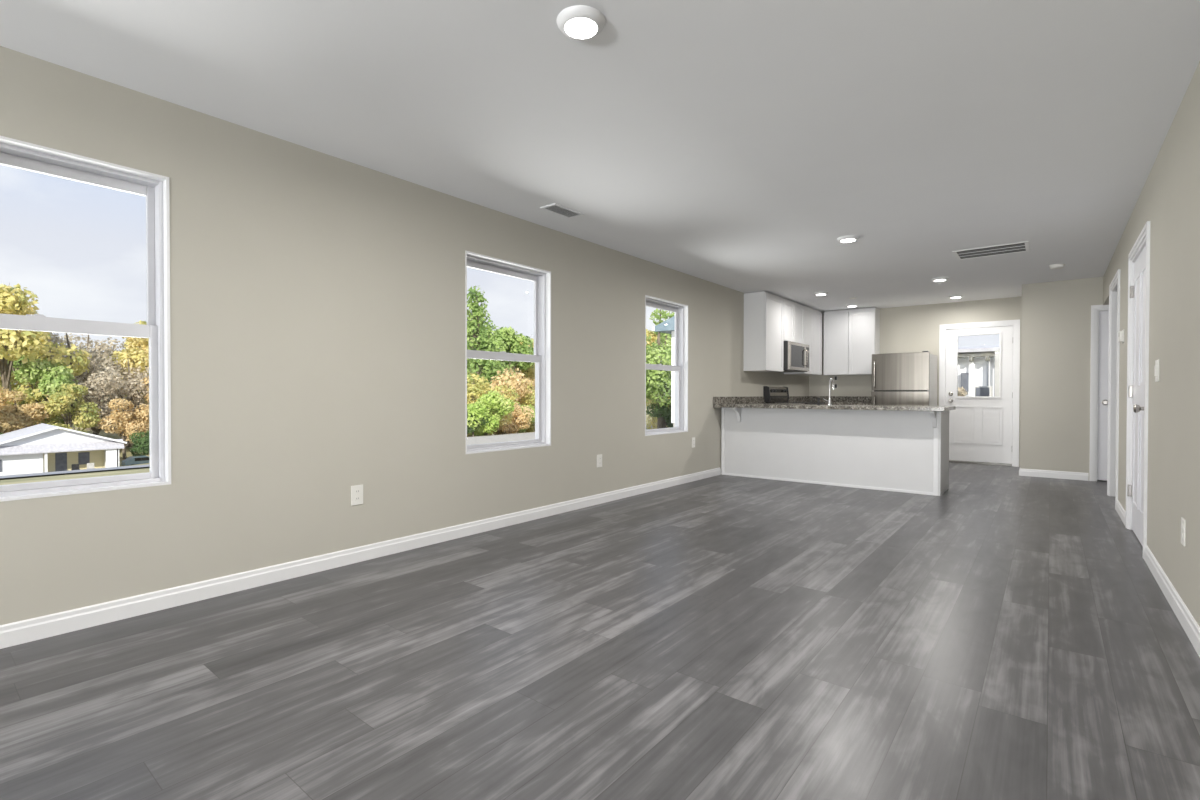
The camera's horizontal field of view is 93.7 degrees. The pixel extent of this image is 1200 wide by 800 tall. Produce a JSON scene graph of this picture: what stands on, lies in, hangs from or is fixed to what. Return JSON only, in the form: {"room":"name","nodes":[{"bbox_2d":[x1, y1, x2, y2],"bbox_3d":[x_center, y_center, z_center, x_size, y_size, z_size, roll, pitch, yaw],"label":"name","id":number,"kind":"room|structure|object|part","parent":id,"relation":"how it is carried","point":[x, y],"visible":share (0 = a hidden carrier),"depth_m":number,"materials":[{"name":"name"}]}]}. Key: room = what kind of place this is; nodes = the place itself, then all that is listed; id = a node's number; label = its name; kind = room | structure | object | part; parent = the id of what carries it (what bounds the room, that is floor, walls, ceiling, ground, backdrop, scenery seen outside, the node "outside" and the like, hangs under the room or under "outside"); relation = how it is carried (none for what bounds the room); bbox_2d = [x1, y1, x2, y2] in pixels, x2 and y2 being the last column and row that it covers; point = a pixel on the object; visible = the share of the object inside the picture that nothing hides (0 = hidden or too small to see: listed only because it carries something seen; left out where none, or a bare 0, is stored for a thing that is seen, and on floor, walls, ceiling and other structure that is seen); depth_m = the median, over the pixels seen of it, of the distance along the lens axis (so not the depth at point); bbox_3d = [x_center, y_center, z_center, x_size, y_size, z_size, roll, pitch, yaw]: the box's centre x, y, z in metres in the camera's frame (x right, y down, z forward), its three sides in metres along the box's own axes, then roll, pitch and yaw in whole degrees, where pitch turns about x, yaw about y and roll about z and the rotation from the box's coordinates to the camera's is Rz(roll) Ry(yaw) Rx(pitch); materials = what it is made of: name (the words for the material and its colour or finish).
{"room":"empty living room","nodes":[
{"label":"empty living room","id":0,"kind":"room"},
{"bbox_2d":[0,46,808,624],"bbox_3d":[-1.704,-0.222,3.323,0.170,2.440,17.400,1,1,39],"label":"wall","id":1,"kind":"structure","parent":0,"point":[317,299],"depth_m":3.28,"materials":[{"name":"paint"}]},
{"bbox_2d":[0,136,170,501],"bbox_3d":[-2.423,-0.330,2.419,0.167,1.482,0.900,1,1,39],"label":"window","id":2,"kind":"structure","parent":1,"relation":"in","point":[14,153],"depth_m":2.67,"materials":[{"name":"plastic"}]},
{"bbox_3d":[-2.467,-0.674,2.450,0.028,0.739,0.844,1,1,39],"label":"sash","id":3,"kind":"part","parent":2,"relation":"part of","materials":[{"name":"glass"}]},
{"bbox_3d":[-2.439,0.011,2.435,0.032,0.744,0.844,1,1,39],"label":"sash","id":4,"kind":"part","parent":2,"relation":"part of","materials":[{"name":"plastic"}]},
{"bbox_2d":[351,485,362,505],"bbox_3d":[-1.491,0.584,3.455,0.009,0.120,0.076,1,1,39],"label":"wall outlet","id":5,"kind":"object","parent":1,"relation":"attached to","point":[357,490],"visible":1,"depth_m":3.45,"materials":[{"name":"plastic"}]},
{"bbox_2d":[0,467,720,648],"bbox_3d":[-2.707,0.965,1.937,0.014,0.092,13.625,1,1,39],"label":"baseboard","id":6,"kind":"structure","parent":1,"relation":"attached to","point":[24,631],"depth_m":3.07,"materials":[{"name":"wood"}]},
{"bbox_2d":[465,250,550,453],"bbox_3d":[-0.762,-0.349,4.492,0.167,1.482,0.898,1,1,39],"label":"window","id":7,"kind":"structure","parent":1,"relation":"in","point":[541,278],"depth_m":4.78,"materials":[{"name":"plastic"}]},
{"bbox_3d":[-0.805,-0.693,4.524,0.028,0.739,0.842,1,1,39],"label":"sash","id":8,"kind":"part","parent":7,"relation":"part of","materials":[{"name":"glass"}]},
{"bbox_3d":[-0.778,-0.008,4.508,0.032,0.744,0.842,1,1,39],"label":"sash","id":9,"kind":"part","parent":7,"relation":"part of","materials":[{"name":"plastic"}]},
{"bbox_2d":[597,454,601,467],"bbox_3d":[-0.003,0.575,5.312,0.009,0.120,0.076,1,1,39],"label":"wall outlet","id":10,"kind":"object","parent":1,"relation":"attached to","point":[599,457],"visible":1,"depth_m":5.31,"materials":[{"name":"plastic"}]},
{"bbox_2d":[645,295,687,435],"bbox_3d":[0.690,-0.365,6.304,0.167,1.482,0.897,1,1,39],"label":"window","id":11,"kind":"structure","parent":1,"relation":"in","point":[680,367],"depth_m":6.61,"materials":[{"name":"plastic"}]},
{"bbox_3d":[0.646,-0.709,6.336,0.028,0.739,0.841,1,1,39],"label":"sash","id":12,"kind":"part","parent":11,"relation":"part of","materials":[{"name":"glass"}]},
{"bbox_3d":[0.673,-0.024,6.320,0.032,0.744,0.841,1,1,39],"label":"sash","id":13,"kind":"part","parent":11,"relation":"part of","materials":[{"name":"plastic"}]},
{"bbox_2d":[692,437,694,447],"bbox_3d":[1.116,0.507,6.709,0.009,0.120,0.076,1,1,39],"label":"wall outlet","id":14,"kind":"object","parent":1,"relation":"attached to","point":[693,438],"visible":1,"depth_m":6.70,"materials":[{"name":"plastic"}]},
{"bbox_2d":[743,291,783,371],"bbox_3d":[2.317,-0.939,7.942,0.321,1.070,0.647,1,1,39],"label":"upper cabinet","id":15,"kind":"object","parent":1,"relation":"attached to","point":[763,311],"visible":1,"depth_m":7.73,"materials":[{"name":"wood"}]},
{"bbox_3d":[2.435,-0.925,7.848,0.019,1.036,0.638,1,1,39],"label":"cabinet door","id":16,"kind":"part","parent":15,"relation":"part of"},
{"bbox_2d":[782,298,803,343],"bbox_3d":[2.789,-1.172,8.529,0.321,0.615,0.857,1,1,39],"label":"upper cabinet","id":17,"kind":"object","parent":1,"relation":"attached to","point":[793,311],"visible":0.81,"depth_m":8.40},
{"bbox_3d":[2.773,-1.156,8.267,0.019,0.581,0.420,1,1,39],"label":"door","id":18,"kind":"part","parent":17,"relation":"part of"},
{"bbox_2d":[783,341,808,371],"bbox_3d":[2.838,-0.644,8.496,0.442,0.420,0.850,1,1,39],"label":"microwave","id":19,"kind":"object","parent":17,"relation":"attached to","point":[796,355],"visible":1,"depth_m":8.28,"materials":[{"name":"metal"}]},
{"bbox_3d":[2.919,-0.644,8.327,0.027,0.405,0.684,1,1,39],"label":"door","id":20,"kind":"part","parent":19,"relation":"part of","materials":[{"name":"metal"}]},
{"bbox_3d":[3.184,-0.648,8.658,0.027,0.405,0.159,1,1,39],"label":"control panel","id":21,"kind":"part","parent":19,"relation":"part of","materials":[{"name":"metal"}]},
{"bbox_3d":[3.041,-1.159,8.602,0.019,0.581,0.420,1,1,39],"label":"door","id":22,"kind":"part","parent":17,"relation":"part of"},
{"bbox_2d":[784,305,821,375],"bbox_3d":[3.336,-0.951,9.213,0.321,1.070,0.885,1,1,39],"label":"upper cabinet","id":23,"kind":"object","parent":1,"relation":"attached to","point":[812,317],"visible":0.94,"depth_m":9.12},
{"bbox_3d":[3.315,-0.935,8.946,0.019,1.036,0.434,1,1,39],"label":"door","id":24,"kind":"part","parent":23,"relation":"part of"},
{"bbox_3d":[3.592,-0.938,9.292,0.019,1.036,0.434,1,1,39],"label":"door","id":25,"kind":"part","parent":23,"relation":"part of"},
{"bbox_2d":[0,462,1199,799],"bbox_3d":[0.341,1.077,1.697,5.414,0.120,17.400,1,1,39],"label":"floor","id":26,"kind":"structure","parent":0,"point":[1003,634],"depth_m":2.11,"materials":[{"name":"laminate"}]},
{"bbox_2d":[763,386,824,403],"bbox_3d":[2.942,0.373,8.423,0.708,1.158,0.784,1,1,39],"label":"electric range","id":27,"kind":"object","parent":26,"relation":"on","point":[771,394],"visible":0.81,"depth_m":8.43,"materials":[{"name":"metal"}]},
{"bbox_3d":[2.735,-0.140,8.597,0.013,0.050,0.640,1,1,39],"label":"control panel","id":28,"kind":"part","parent":27,"relation":"part of","materials":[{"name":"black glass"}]},
{"bbox_2d":[765,402,824,403],"bbox_3d":[2.933,0.042,8.427,0.630,0.011,0.784,1,1,39],"label":"cooktop","id":29,"kind":"object","parent":27,"relation":"in","point":[765,402],"depth_m":8.30,"materials":[{"name":"black glass"}]},
{"bbox_2d":[721,408,948,495],"bbox_3d":[2.661,0.535,6.670,2.438,0.868,0.781,1,1,39],"label":"base cabinet","id":30,"kind":"object","parent":26,"relation":"on","point":[885,450],"visible":0.9,"depth_m":6.34,"materials":[{"name":"wood"}]},
{"bbox_2d":[713,396,955,410],"bbox_3d":[2.899,0.030,6.929,2.509,0.135,1.580,1,1,39],"label":"countertop","id":31,"kind":"structure","parent":30,"relation":"on","point":[756,401],"depth_m":6.43,"materials":[{"name":"stone"}]},
{"bbox_2d":[823,378,833,404],"bbox_3d":[2.716,-0.098,6.605,0.175,0.315,0.099,0,1,-26],"label":"kitchen faucet","id":32,"kind":"object","parent":31,"relation":"on","point":[829,399],"visible":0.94,"depth_m":6.56,"materials":[{"name":"silver metal"}]},
{"bbox_3d":[2.725,-0.123,6.619,0.021,0.265,0.161,1,1,39],"label":"spout","id":33,"kind":"part","parent":32,"relation":"part of","materials":[{"name":"silver metal"}]},
{"bbox_3d":[3.657,0.544,5.978,0.019,0.868,0.614,1,1,39],"label":"panel","id":34,"kind":"part","parent":30,"relation":"part of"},
{"bbox_2d":[871,351,936,405],"bbox_3d":[4.630,0.122,8.557,0.760,1.662,0.836,1,1,39],"label":"refrigerator","id":35,"kind":"object","parent":26,"relation":"on","point":[897,378],"visible":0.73,"depth_m":8.26,"materials":[{"name":"metal"}]},
{"bbox_3d":[4.131,-0.388,8.456,0.022,0.428,0.062,1,1,39],"label":"door handle","id":36,"kind":"part","parent":35,"relation":"part of","materials":[{"name":"metal"}]},
{"bbox_3d":[4.419,0.377,8.296,0.760,1.007,0.070,1,1,39],"label":"door","id":37,"kind":"part","parent":35,"relation":"part of","materials":[{"name":"metal"}]},
{"bbox_3d":[4.420,-0.416,8.288,0.760,0.548,0.070,1,1,39],"label":"freezer door","id":38,"kind":"part","parent":35,"relation":"part of","materials":[{"name":"metal"}]},
{"bbox_3d":[3.951,0.510,9.335,1.118,0.868,0.585,1,1,39],"label":"base cabinet","id":39,"kind":"object","parent":26,"relation":"on","visible":0},
{"bbox_2d":[788,396,870,404],"bbox_3d":[3.755,0.009,9.082,1.154,0.135,1.250,1,1,39],"label":"countertop","id":40,"kind":"structure","parent":39,"relation":"on","point":[837,400],"depth_m":9.45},
{"bbox_2d":[0,0,1199,313],"bbox_3d":[0.344,-1.498,1.671,5.414,0.150,17.400,1,1,39],"label":"ceiling","id":41,"kind":"structure","parent":0,"point":[732,144],"depth_m":2.73,"materials":[{"name":"paint"}]},
{"bbox_2d":[540,203,583,218],"bbox_3d":[-0.287,-1.445,4.311,0.160,0.011,0.330,1,1,39],"label":"ceiling vent","id":42,"kind":"object","parent":41,"relation":"in","point":[555,208],"visible":1,"depth_m":4.30,"materials":[{"name":"metal"}]},
{"bbox_2d":[557,5,604,39],"bbox_3d":[-0.071,-1.415,2.124,0.184,0.025,0.184,1,1,39],"label":"recessed light","id":43,"kind":"object","parent":41,"relation":"in","point":[578,22],"visible":1,"depth_m":2.09,"materials":[{"name":"white"}]},
{"bbox_2d":[814,292,827,295],"bbox_3d":[3.059,-1.469,7.785,0.184,0.025,0.184,1,1,39],"label":"recessed light","id":44,"kind":"object","parent":41,"relation":"in","point":[816,293],"visible":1,"depth_m":7.74,"materials":[{"name":"white"}]},
{"bbox_2d":[837,235,858,242],"bbox_3d":[2.228,-1.442,5.050,0.184,0.025,0.184,1,1,39],"label":"recessed light","id":45,"kind":"object","parent":41,"relation":"in","point":[849,238],"visible":1,"depth_m":5.01,"materials":[{"name":"white"}]},
{"bbox_2d":[846,304,857,306],"bbox_3d":[3.955,-1.478,8.825,0.184,0.025,0.184,1,1,39],"label":"recessed light","id":46,"kind":"object","parent":41,"relation":"in","point":[848,305],"visible":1,"depth_m":8.77,"materials":[{"name":"white"}]},
{"bbox_2d":[931,277,948,281],"bbox_3d":[4.114,-1.458,6.805,0.184,0.025,0.184,1,1,39],"label":"recessed light","id":47,"kind":"object","parent":41,"relation":"in","point":[938,279],"visible":1,"depth_m":6.76,"materials":[{"name":"white"}]},
{"bbox_2d":[948,295,963,298],"bbox_3d":[5.070,-1.469,8.009,0.184,0.025,0.184,1,1,39],"label":"recessed light","id":48,"kind":"object","parent":41,"relation":"in","point":[952,296],"visible":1,"depth_m":7.96,"materials":[{"name":"white"}]},
{"bbox_2d":[952,241,1029,259],"bbox_3d":[3.825,-1.455,5.501,0.600,0.005,0.450,1,1,39],"label":"ceiling vent","id":49,"kind":"object","parent":41,"relation":"in","point":[1018,247],"visible":1,"depth_m":5.48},
{"bbox_2d":[1049,264,1064,268],"bbox_3d":[4.951,-1.443,6.092,0.140,0.038,0.140,1,1,39],"label":"smoke detector","id":50,"kind":"object","parent":41,"relation":"attached to","point":[1054,266],"visible":1,"depth_m":6.05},
{"bbox_2d":[809,297,1098,466],"bbox_3d":[5.729,-0.265,8.408,5.074,2.440,0.170,1,1,39],"label":"wall","id":51,"kind":"structure","parent":0,"point":[908,329],"depth_m":8.87,"materials":[{"name":"paint"}]},
{"bbox_2d":[823,307,879,375],"bbox_3d":[4.169,-0.951,9.336,0.799,1.070,0.321,1,1,39],"label":"upper cabinet","id":52,"kind":"object","parent":51,"relation":"attached to","point":[851,336],"visible":0.94,"depth_m":9.19,"materials":[{"name":"wood"}]},
{"bbox_3d":[3.919,-0.938,9.343,0.390,1.036,0.019,1,1,39],"label":"door","id":53,"kind":"part","parent":52,"relation":"part of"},
{"bbox_3d":[4.231,-0.935,9.093,0.390,1.036,0.019,1,1,39],"label":"door","id":54,"kind":"part","parent":52,"relation":"part of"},
{"bbox_2d":[939,319,1019,466],"bbox_3d":[5.655,-0.101,8.409,0.996,2.113,0.182,1,1,39],"label":"door","id":55,"kind":"structure","parent":51,"relation":"in","point":[984,430],"depth_m":8.35,"materials":[{"name":"wood"}]},
{"bbox_3d":[5.634,-0.512,8.379,0.572,0.967,0.014,1,1,39],"label":"glazing frame","id":56,"kind":"part","parent":55,"relation":"part of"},
{"bbox_2d":[1020,277,1102,472],"bbox_3d":[6.518,-0.249,6.970,2.045,2.440,1.088,1,1,39],"label":"wall","id":57,"kind":"structure","parent":0,"point":[1056,315],"depth_m":6.96,"materials":[{"name":"paint"}]},
{"bbox_2d":[1020,468,1088,480],"bbox_3d":[5.631,0.924,6.984,0.660,0.092,0.014,1,1,39],"label":"baseboard","id":58,"kind":"structure","parent":57,"relation":"attached to","point":[1023,472],"depth_m":6.97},
{"bbox_2d":[1089,305,1108,480],"bbox_3d":[6.269,-0.078,6.513,0.894,2.107,0.162,1,1,39],"label":"door","id":59,"kind":"structure","parent":57,"relation":"in","point":[1098,367],"depth_m":6.73,"materials":[{"name":"white wood"}]},
{"bbox_2d":[1103,61,1199,625],"bbox_3d":[1.038,-0.190,0.430,0.120,2.440,15.972,1,1,39],"label":"wall","id":60,"kind":"structure","parent":0,"point":[1169,198],"depth_m":2.81,"materials":[{"name":"paint"}]},
{"bbox_2d":[1107,269,1119,509],"bbox_3d":[4.996,-0.094,5.383,0.138,2.158,0.966,1,1,39],"label":"door frame","id":61,"kind":"structure","parent":60,"relation":"attached to","point":[1114,287],"depth_m":5.72,"materials":[{"name":"wood"}]},
{"bbox_2d":[1119,329,1123,342],"bbox_3d":[4.428,-0.539,4.777,0.030,0.110,0.120,1,1,39],"label":"thermostat","id":62,"kind":"object","parent":60,"relation":"attached to","point":[1121,333],"visible":1,"depth_m":4.74,"materials":[{"name":"plastic"}]},
{"bbox_2d":[1125,221,1149,558],"bbox_3d":[3.805,-0.063,3.928,0.178,2.123,1.076,1,1,39],"label":"door","id":63,"kind":"structure","parent":60,"relation":"in","point":[1139,255],"depth_m":3.99,"materials":[{"name":"white wood"}]},
{"bbox_3d":[3.515,0.056,3.656,0.068,0.064,0.064,1,1,39],"label":"knob","id":64,"kind":"part","parent":63,"relation":"part of","materials":[{"name":"silver metal"}]},
{"bbox_2d":[1154,359,1159,381],"bbox_3d":[3.195,-0.168,3.228,0.011,0.125,0.115,1,1,39],"label":"light switch","id":65,"kind":"object","parent":60,"relation":"attached to","point":[1157,362],"visible":1,"depth_m":3.20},
{"bbox_2d":[1116,500,1199,656],"bbox_3d":[0.318,0.992,-0.348,0.014,0.092,13.840,1,1,39],"label":"baseboard","id":66,"kind":"structure","parent":60,"relation":"attached to","point":[1187,621],"depth_m":2.72,"materials":[{"name":"wood"}]},
{"bbox_2d":[1181,517,1185,546],"bbox_3d":[2.659,0.601,2.565,0.008,0.120,0.076,1,1,39],"label":"wall outlet","id":67,"kind":"object","parent":60,"relation":"attached to","point":[1183,521],"visible":1,"depth_m":2.54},
{"label":"outside","id":68,"kind":"structure","parent":0,"visible":0},
{"bbox_2d":[0,398,651,484],"bbox_3d":[-24.906,2.568,128.893,320.000,10.072,290.000,1,1,39],"label":"ground","id":69,"kind":"structure","parent":68,"point":[64,476],"depth_m":23.25,"materials":[{"name":"green plant"}]},
{"bbox_2d":[0,335,50,389],"bbox_3d":[-85.281,-3.272,82.129,12.130,16.789,8.220,0,1,18],"label":"leafy tree","id":70,"kind":"object","parent":69,"relation":"on","point":[16,364],"visible":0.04,"depth_m":81.76,"materials":[{"name":"green plant"}]},
{"bbox_2d":[0,387,52,433],"bbox_3d":[-68.647,3.138,66.136,6.500,9.417,6.349,0,1,-43],"label":"tree","id":71,"kind":"object","parent":69,"relation":"on","point":[12,418],"visible":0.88,"depth_m":65.60,"materials":[{"name":"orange plant"}]},
{"bbox_2d":[13,358,77,426],"bbox_3d":[-69.637,1.159,69.712,9.202,12.736,6.236,0,1,9],"label":"leafy tree","id":72,"kind":"object","parent":69,"relation":"on","point":[50,377],"visible":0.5,"depth_m":68.55,"materials":[{"name":"green plant"}]},
{"bbox_2d":[0,283,91,432],"bbox_3d":[-72.548,-3.356,69.218,14.375,21.874,13.986,0,1,31],"label":"tree","id":73,"kind":"object","parent":69,"relation":"on","point":[11,341],"visible":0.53,"depth_m":68.44,"materials":[{"name":"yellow plant"}]},
{"bbox_2d":[0,423,126,475],"bbox_3d":[-59.562,5.374,60.708,10.200,5.390,11.300,1,1,39],"label":"house","id":74,"kind":"structure","parent":69,"relation":"on","point":[40,448],"depth_m":58.34,"materials":[{"name":"white"}]},
{"bbox_3d":[-56.287,6.559,57.134,0.200,2.500,0.200,1,1,39],"label":"porch post","id":75,"kind":"part","parent":74,"relation":"part of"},
{"bbox_3d":[-57.043,6.674,59.534,0.060,2.180,0.900,1,1,39],"label":"door","id":76,"kind":"part","parent":74,"relation":"part of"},
{"bbox_2d":[72,464,79,469],"bbox_3d":[-55.372,7.287,59.419,0.580,1.000,0.600,1,1,39],"label":"porch chair","id":77,"kind":"object","parent":74,"relation":"on","point":[74,466],"visible":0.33,"depth_m":59.49,"materials":[{"name":"plastic"}]},
{"bbox_2d":[87,463,94,468],"bbox_3d":[-54.622,7.279,60.356,0.580,1.000,0.600,1,1,39],"label":"porch chair","id":78,"kind":"object","parent":74,"relation":"on","point":[89,465],"visible":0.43,"depth_m":60.43,"materials":[{"name":"plastic"}]},
{"bbox_3d":[-53.317,6.526,60.841,0.200,2.500,0.200,1,1,39],"label":"porch post","id":79,"kind":"part","parent":74,"relation":"part of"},
{"bbox_2d":[37,383,100,435],"bbox_3d":[-65.325,2.870,69.035,6.343,9.920,6.519,0,1,-35],"label":"tree","id":80,"kind":"object","parent":69,"relation":"on","point":[66,402],"visible":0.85,"depth_m":68.70,"materials":[{"name":"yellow plant"}]},
{"bbox_2d":[23,331,126,424],"bbox_3d":[-72.609,-1.516,76.539,10.773,16.814,11.984,0,1,16],"label":"tree","id":81,"kind":"object","parent":69,"relation":"on","point":[54,339],"visible":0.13,"depth_m":77.15,"materials":[{"name":"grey plant"}]},
{"bbox_2d":[47,363,124,436],"bbox_3d":[-65.391,1.336,72.895,7.900,12.330,8.788,0,1,2],"label":"tree","id":82,"kind":"object","parent":69,"relation":"on","point":[100,391],"visible":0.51,"depth_m":72.66,"materials":[{"name":"beige plant"}]},
{"bbox_2d":[58,333,127,429],"bbox_3d":[-78.464,-2.800,87.120,11.584,16.253,10.414,0,1,32],"label":"tree","id":83,"kind":"object","parent":69,"relation":"on","point":[103,346],"visible":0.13,"depth_m":87.25,"materials":[{"name":"beige plant"}]},
{"bbox_2d":[87,359,148,446],"bbox_3d":[-65.319,0.644,78.499,9.188,12.891,8.259,0,1,-6],"label":"tree","id":84,"kind":"object","parent":69,"relation":"on","point":[129,387],"visible":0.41,"depth_m":77.51,"materials":[{"name":"beige plant"}]},
{"bbox_2d":[98,398,148,458],"bbox_3d":[-61.289,3.682,72.540,5.525,8.004,5.397,1,1,40],"label":"tree","id":85,"kind":"object","parent":69,"relation":"on","point":[123,419],"visible":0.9,"depth_m":71.66,"materials":[{"name":"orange plant"}]},
{"bbox_2d":[104,324,148,404],"bbox_3d":[-67.628,-2.458,84.618,11.547,18.059,11.868,0,1,-21],"label":"tree","id":86,"kind":"object","parent":69,"relation":"on","point":[137,356],"visible":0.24,"depth_m":81.70,"materials":[{"name":"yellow plant"}]},
{"bbox_2d":[108,320,146,390],"bbox_3d":[-77.047,-4.440,95.751,12.118,18.440,11.791,0,1,25],"label":"tree","id":87,"kind":"object","parent":69,"relation":"on","point":[140,321],"visible":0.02,"depth_m":94.73,"materials":[{"name":"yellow plant"}]},
{"bbox_2d":[121,456,148,464],"bbox_3d":[-53.715,7.313,66.032,1.740,1.420,3.585,1,1,39],"label":"parked car","id":88,"kind":"object","parent":69,"relation":"on","point":[131,460],"visible":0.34,"depth_m":65.04,"materials":[{"name":"paint"}]},
{"bbox_2d":[129,431,148,455],"bbox_3d":[-57.078,5.731,71.379,3.941,4.484,4.923,0,1,10],"label":"bush","id":89,"kind":"object","parent":69,"relation":"on","point":[142,444],"visible":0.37,"depth_m":70.00,"materials":[{"name":"green plant"}]},
{"bbox_2d":[131,375,148,432],"bbox_3d":[-59.064,2.011,76.319,7.718,11.182,7.539,0,1,-13],"label":"tree","id":90,"kind":"object","parent":69,"relation":"on","point":[142,414],"visible":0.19,"depth_m":73.32,"materials":[{"name":"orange plant"}]},
{"bbox_2d":[467,413,488,436],"bbox_3d":[-8.890,1.789,38.859,2.324,2.242,1.742,1,1,37],"label":"bush","id":91,"kind":"object","parent":69,"relation":"on","point":[469,429],"visible":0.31,"depth_m":38.47,"materials":[{"name":"green plant"}]},
{"bbox_2d":[467,390,514,435],"bbox_3d":[-8.399,1.162,40.096,4.581,3.784,3.633,0,1,-44],"label":"bush","id":92,"kind":"object","parent":69,"relation":"on","point":[487,403],"visible":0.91,"depth_m":39.21,"materials":[{"name":"green plant"}]},
{"bbox_2d":[467,285,516,389],"bbox_3d":[-10.963,-3.318,51.372,9.257,14.258,9.848,1,1,43],"label":"conical tree","id":93,"kind":"object","parent":69,"relation":"on","point":[475,341],"visible":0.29,"depth_m":50.69,"materials":[{"name":"green plant"}]},
{"bbox_2d":[467,372,519,436],"bbox_3d":[-9.408,0.598,42.741,6.375,5.565,3.995,0,1,7],"label":"bush","id":94,"kind":"object","parent":69,"relation":"on","point":[473,393],"visible":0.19,"depth_m":42.50,"materials":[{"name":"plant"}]},
{"bbox_2d":[469,326,534,379],"bbox_3d":[-10.718,-1.780,58.388,8.502,11.810,5.744,0,1,-12],"label":"leafy tree","id":95,"kind":"object","parent":69,"relation":"on","point":[508,335],"visible":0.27,"depth_m":58.09,"materials":[{"name":"green plant"}]},
{"bbox_2d":[486,368,532,434],"bbox_3d":[-7.967,0.460,47.631,5.922,6.268,5.765,0,1,24],"label":"bush","id":96,"kind":"object","parent":69,"relation":"on","point":[514,383],"visible":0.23,"depth_m":46.02,"materials":[{"name":"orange plant"}]},
{"bbox_2d":[498,401,534,433],"bbox_3d":[-6.543,1.497,43.924,2.795,3.039,2.871,0,1,2],"label":"bush","id":97,"kind":"object","parent":69,"relation":"on","point":[512,428],"visible":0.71,"depth_m":43.66,"materials":[{"name":"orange plant"}]},
{"bbox_2d":[500,401,534,432],"bbox_3d":[-6.971,1.542,46.094,3.886,3.210,3.082,0,1,23],"label":"bush","id":98,"kind":"object","parent":69,"relation":"on","point":[529,405],"visible":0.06,"depth_m":45.99,"materials":[{"name":"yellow plant"}]},
{"bbox_2d":[502,338,534,390],"bbox_3d":[-8.519,-1.482,65.074,6.740,11.446,6.747,1,1,40],"label":"tree","id":99,"kind":"object","parent":69,"relation":"on","point":[529,373],"visible":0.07,"depth_m":62.05,"materials":[{"name":"green plant"}]},
{"bbox_2d":[517,378,534,432],"bbox_3d":[-7.221,0.803,49.815,3.995,5.565,6.375,0,1,-15],"label":"bush","id":100,"kind":"object","parent":69,"relation":"on","point":[530,398],"visible":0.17,"depth_m":49.00,"materials":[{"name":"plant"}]},
{"bbox_2d":[520,376,534,388],"bbox_3d":[-7.506,0.581,60.709,4.336,6.474,4.006,0,1,23],"label":"tree","id":101,"kind":"object","parent":69,"relation":"on","point":[533,384],"visible":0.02,"depth_m":60.69,"materials":[{"name":"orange plant"}]},
{"bbox_2d":[646,329,656,420],"bbox_3d":[5.668,-2.427,61.367,6.372,10.810,6.365,0,1,-18],"label":"tree","id":102,"kind":"object","parent":69,"relation":"on","point":[651,333],"visible":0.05,"depth_m":61.01,"materials":[{"name":"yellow plant"}]},
{"bbox_2d":[646,319,667,400],"bbox_3d":[5.166,-1.513,36.081,5.401,7.546,4.682,0,1,-29],"label":"slender tree","id":103,"kind":"object","parent":69,"relation":"on","point":[653,343],"visible":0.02,"depth_m":36.49,"materials":[{"name":"green plant"}]},
{"bbox_2d":[646,398,670,429],"bbox_3d":[3.937,0.663,32.232,3.078,2.687,1.929,0,1,-14],"label":"bush","id":104,"kind":"object","parent":69,"relation":"on","point":[653,423],"visible":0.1,"depth_m":31.75,"materials":[{"name":"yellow plant"}]},
{"bbox_2d":[646,399,672,427],"bbox_3d":[3.331,0.900,27.730,1.633,2.102,2.178,0,1,-30],"label":"bush","id":105,"kind":"object","parent":69,"relation":"on","point":[666,413],"visible":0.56,"depth_m":27.48,"materials":[{"name":"green plant"}]},
{"bbox_2d":[646,308,674,428],"bbox_3d":[2.935,-1.351,27.151,4.274,6.890,4.931,0,1,-22],"label":"slender tree","id":106,"kind":"object","parent":69,"relation":"on","point":[658,382],"visible":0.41,"depth_m":26.54,"materials":[{"name":"green plant"}]},
{"bbox_2d":[652,316,674,426],"bbox_3d":[7.000,-1.115,20.522,6.750,5.300,8.200,1,1,39],"label":"house","id":107,"kind":"structure","parent":69,"relation":"on","point":[667,326],"depth_m":19.25,"materials":[{"name":"white"}]},
{"bbox_2d":[958,386,967,395],"bbox_3d":[6.696,0.707,10.793,0.578,1.952,0.761,0,1,-19],"label":"bush","id":108,"kind":"object","parent":69,"relation":"on","point":[961,390],"visible":0.04,"depth_m":10.54,"materials":[{"name":"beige plant"}]},
{"bbox_2d":[975,386,991,395],"bbox_3d":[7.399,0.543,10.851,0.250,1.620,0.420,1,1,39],"label":"air conditioner","id":109,"kind":"object","parent":69,"relation":"on","point":[979,390],"visible":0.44,"depth_m":10.68,"materials":[{"name":"metal"}]},
{"bbox_2d":[976,388,989,395],"bbox_3d":[7.275,-0.051,10.688,0.210,0.370,0.020,1,1,39],"label":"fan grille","id":110,"kind":"object","parent":109,"relation":"attached to","point":[979,391],"depth_m":10.68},
{"bbox_2d":[958,345,1012,404],"bbox_3d":[8.652,0.096,12.162,5.300,2.650,4.600,1,1,39],"label":"outbuilding","id":111,"kind":"structure","parent":69,"relation":"on","point":[978,365],"depth_m":11.86,"materials":[{"name":"white"}]},
{"bbox_3d":[7.305,0.208,10.346,0.070,2.260,0.080,1,1,39],"label":"post","id":112,"kind":"part","parent":111,"relation":"part of","materials":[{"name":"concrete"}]},
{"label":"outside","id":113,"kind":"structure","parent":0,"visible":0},
{"bbox_2d":[467,424,651,444],"bbox_3d":[6.860,2.143,45.778,17.500,1.473,60.000,1,1,39],"label":"path","id":114,"kind":"structure","parent":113,"point":[530,435],"depth_m":29.93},
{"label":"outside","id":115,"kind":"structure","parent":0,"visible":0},
{"bbox_2d":[0,464,149,477],"bbox_3d":[-42.151,5.492,33.819,44.000,5.802,40.000,1,1,39],"label":"road","id":116,"kind":"structure","parent":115,"point":[147,465],"depth_m":26.25,"materials":[{"name":"asphalt"}]}
]}

